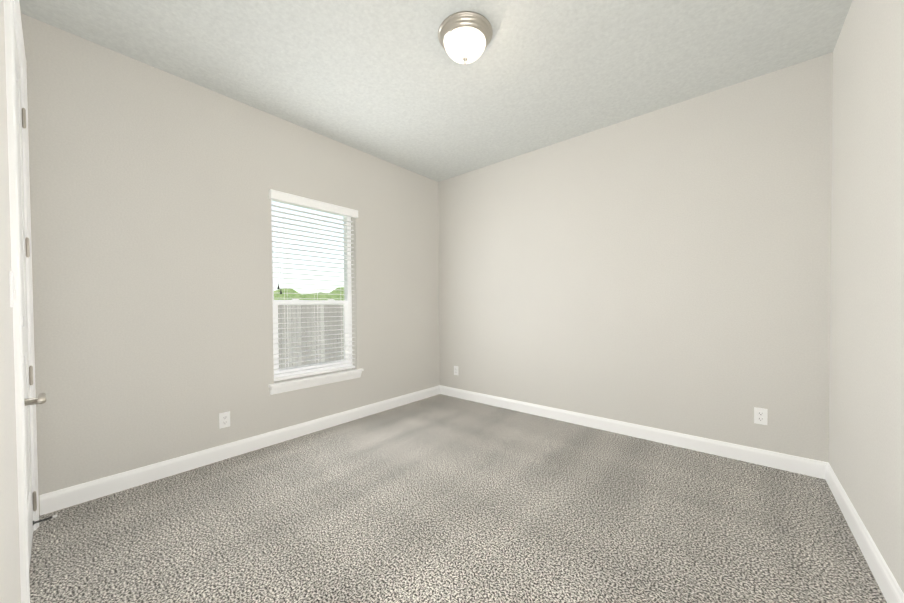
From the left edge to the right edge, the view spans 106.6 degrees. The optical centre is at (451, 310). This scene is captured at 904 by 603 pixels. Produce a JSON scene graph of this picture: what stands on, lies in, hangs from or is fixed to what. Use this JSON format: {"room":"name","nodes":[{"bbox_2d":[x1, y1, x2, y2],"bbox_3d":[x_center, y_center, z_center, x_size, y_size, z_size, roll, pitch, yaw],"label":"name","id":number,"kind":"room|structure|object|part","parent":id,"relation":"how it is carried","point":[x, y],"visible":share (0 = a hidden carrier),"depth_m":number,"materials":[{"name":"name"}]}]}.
{"room":"empty bedroom","nodes":[
{"label":"empty bedroom","id":0,"kind":"room"},
{"bbox_2d":[0,0,20,602],"bbox_3d":[-1.062,-0.227,0.678,3.410,2.740,0.150,0,1,40],"label":"wall","id":1,"kind":"structure","parent":0,"point":[10,588],"depth_m":0.97,"materials":[{"name":"paint"}]},
{"bbox_2d":[9,271,15,306],"bbox_3d":[-1.405,-0.068,1.078,0.070,0.114,0.010,0,1,40],"label":"light switch","id":2,"kind":"object","parent":1,"relation":"attached to","point":[12,288],"visible":0.98,"depth_m":1.06,"materials":[{"name":"white plastic"}]},
{"bbox_2d":[4,0,38,602],"bbox_3d":[-1.879,-0.075,1.386,0.994,2.427,0.169,0,1,40],"label":"door frame","id":3,"kind":"structure","parent":1,"relation":"attached to","point":[12,15],"depth_m":1.13,"materials":[{"name":"white wood"}]},
{"bbox_2d":[14,27,36,568],"bbox_3d":[-1.847,-0.046,1.432,0.861,2.343,0.048,0,1,40],"label":"door","id":4,"kind":"structure","parent":1,"relation":"in","point":[23,291],"depth_m":1.62,"materials":[{"name":"white wood"}]},
{"bbox_3d":[-2.166,0.003,1.707,0.012,2.055,0.043,1,1,40],"label":"door hinges","id":5,"kind":"part","parent":4,"relation":"part of","materials":[{"name":"silver metal"}]},
{"bbox_2d":[24,393,45,405],"bbox_3d":[-1.574,0.332,1.266,0.151,0.066,0.064,0,1,40],"label":"door handle","id":6,"kind":"object","parent":4,"relation":"attached to","point":[40,398],"depth_m":1.24,"materials":[{"name":"silver metal"}]},
{"bbox_2d":[33,515,56,524],"bbox_3d":[-2.087,1.069,1.728,0.022,0.022,0.081,0,1,40],"label":"spring door stop","id":7,"kind":"object","parent":4,"relation":"attached to","point":[53,516],"visible":1,"depth_m":1.72,"materials":[{"name":"grey metal"}]},
{"bbox_2d":[21,13,439,514],"bbox_3d":[-1.298,-0.265,3.152,0.150,2.740,3.618,0,1,40],"label":"wall","id":8,"kind":"structure","parent":0,"point":[150,208],"depth_m":2.32,"materials":[{"name":"paint"}]},
{"bbox_2d":[219,411,229,428],"bbox_3d":[-1.716,0.823,2.545,0.008,0.114,0.070,0,1,40],"label":"electrical outlet","id":9,"kind":"object","parent":8,"relation":"attached to","point":[224,419],"visible":1,"depth_m":2.54,"materials":[{"name":"white plastic"}]},
{"bbox_2d":[269,189,357,217],"bbox_3d":[-1.228,-0.972,3.090,0.033,0.075,0.834,0,1,40],"label":"window valance","id":10,"kind":"object","parent":8,"relation":"attached to","point":[303,201],"visible":0.91,"depth_m":3.02,"materials":[{"name":"white wood"}]},
{"bbox_2d":[270,199,361,394],"bbox_3d":[-1.277,-0.161,3.150,0.186,1.698,0.870,0,1,40],"label":"window","id":11,"kind":"structure","parent":8,"relation":"in","point":[307,369],"depth_m":3.14,"materials":[{"name":"white plastic"}]},
{"bbox_2d":[277,201,280,283],"bbox_3d":[-1.468,-0.571,2.857,0.006,0.765,0.026,1,1,40],"label":"blind cord","id":12,"kind":"object","parent":11,"relation":"hanging from","point":[279,201],"depth_m":2.86,"materials":[{"name":"white fabric"}]},
{"bbox_2d":[283,220,284,305],"bbox_3d":[-1.469,-0.191,2.951,0.014,1.530,0.003,0,1,-2],"label":"blind cord","id":13,"kind":"object","parent":11,"relation":"hanging from","point":[283,220],"depth_m":2.95,"materials":[{"name":"white fabric"}]},
{"bbox_2d":[284,233,288,376],"bbox_3d":[-1.428,-0.190,2.916,0.014,1.530,0.003,0,1,-2],"label":"blind cord","id":14,"kind":"object","parent":11,"relation":"hanging from","point":[286,233],"depth_m":2.92,"materials":[{"name":"white fabric"}]},
{"bbox_2d":[313,211,315,370],"bbox_3d":[-1.291,-0.195,3.161,0.014,1.530,0.003,0,1,-2],"label":"blind cord","id":15,"kind":"object","parent":11,"relation":"hanging from","point":[314,288],"depth_m":3.16,"materials":[{"name":"white fabric"}]},
{"bbox_2d":[315,215,318,371],"bbox_3d":[-1.250,-0.195,3.126,0.014,1.530,0.003,0,1,-2],"label":"blind cord","id":16,"kind":"object","parent":11,"relation":"hanging from","point":[316,215],"depth_m":3.13,"materials":[{"name":"white fabric"}]},
{"bbox_2d":[340,257,341,356],"bbox_3d":[-1.113,-0.200,3.371,0.014,1.530,0.003,0,1,-2],"label":"blind cord","id":17,"kind":"object","parent":11,"relation":"hanging from","point":[340,257],"depth_m":3.37,"materials":[{"name":"white fabric"}]},
{"bbox_2d":[343,255,344,355],"bbox_3d":[-1.072,-0.200,3.336,0.014,1.530,0.003,0,1,-2],"label":"blind cord","id":18,"kind":"object","parent":11,"relation":"hanging from","point":[343,255],"depth_m":3.34,"materials":[{"name":"white fabric"}]},
{"bbox_2d":[268,368,363,387],"bbox_3d":[-1.242,0.611,3.139,0.131,0.022,0.900,0,1,40],"label":"sill","id":19,"kind":"structure","parent":8,"relation":"attached to","point":[304,379],"depth_m":3.05,"materials":[{"name":"white wood"}]},
{"bbox_2d":[40,385,903,602],"bbox_3d":[0.070,1.058,2.022,3.410,0.110,3.318,0,1,40],"label":"baseboard","id":20,"kind":"structure","parent":8,"relation":"attached to","point":[885,579],"depth_m":2.44,"materials":[{"name":"white wood"}]},
{"bbox_2d":[19,0,852,181],"bbox_3d":[0.049,-1.676,1.978,3.710,0.100,3.618,0,1,40],"label":"ceiling","id":21,"kind":"structure","parent":0,"point":[392,81],"depth_m":2.17,"materials":[{"name":"paint"}]},
{"bbox_2d":[438,11,492,63],"bbox_3d":[0.078,-1.541,1.985,0.322,0.171,0.322,0,1,40],"label":"ceiling light","id":22,"kind":"object","parent":21,"relation":"attached to","point":[464,37],"visible":1,"depth_m":1.90,"materials":[{"name":"white glass"}]},
{"bbox_3d":[0.078,-1.535,1.985,0.244,0.096,0.244,0,1,40],"label":"lamp shade","id":23,"kind":"part","parent":22,"relation":"part of","materials":[{"name":"white glass"}]},
{"bbox_2d":[29,394,886,602],"bbox_3d":[0.070,1.163,2.024,3.710,0.100,3.618,0,1,40],"label":"floor","id":24,"kind":"structure","parent":0,"point":[439,498],"depth_m":1.75,"materials":[{"name":"carpet"}]},
{"bbox_2d":[438,52,832,461],"bbox_3d":[1.238,-0.286,3.275,3.560,2.740,0.150,0,1,40],"label":"wall","id":25,"kind":"structure","parent":0,"point":[668,268],"depth_m":2.74,"materials":[{"name":"paint"}]},
{"bbox_2d":[454,366,457,374],"bbox_3d":[0.050,0.743,4.202,0.070,0.114,0.008,0,1,40],"label":"outlet","id":26,"kind":"object","parent":25,"relation":"attached to","point":[455,370],"visible":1,"depth_m":4.20,"materials":[{"name":"white plastic"}]},
{"bbox_2d":[754,407,767,424],"bbox_3d":[2.190,0.746,2.388,0.070,0.114,0.008,0,1,40],"label":"electrical outlet","id":27,"kind":"object","parent":25,"relation":"attached to","point":[760,415],"visible":1,"depth_m":2.39,"materials":[{"name":"white plastic"}]},
{"bbox_2d":[829,0,903,592],"bbox_3d":[1.369,-0.247,0.793,0.150,2.740,3.468,0,1,40],"label":"wall","id":28,"kind":"structure","parent":0,"point":[866,420],"depth_m":1.52,"materials":[{"name":"paint"}]},
{"label":"outside","id":29,"kind":"structure","parent":0,"visible":0},
{"bbox_3d":[-23.633,1.648,23.232,59.834,0.200,85.004,0,1,40],"label":"grass","id":30,"kind":"structure","parent":29,"visible":0},
{"bbox_2d":[274,287,343,299],"bbox_3d":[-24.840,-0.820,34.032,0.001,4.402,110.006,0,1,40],"label":"trees","id":31,"kind":"object","parent":30,"relation":"on","point":[288,296],"depth_m":42.15,"materials":[{"name":"green plant"}]},
{"bbox_2d":[278,305,343,369],"bbox_3d":[-4.050,0.645,9.896,0.060,1.942,34.018,0,1,40],"label":"fence","id":32,"kind":"object","parent":30,"relation":"on","point":[292,312],"depth_m":9.76,"materials":[{"name":"grey wood"}]}
]}

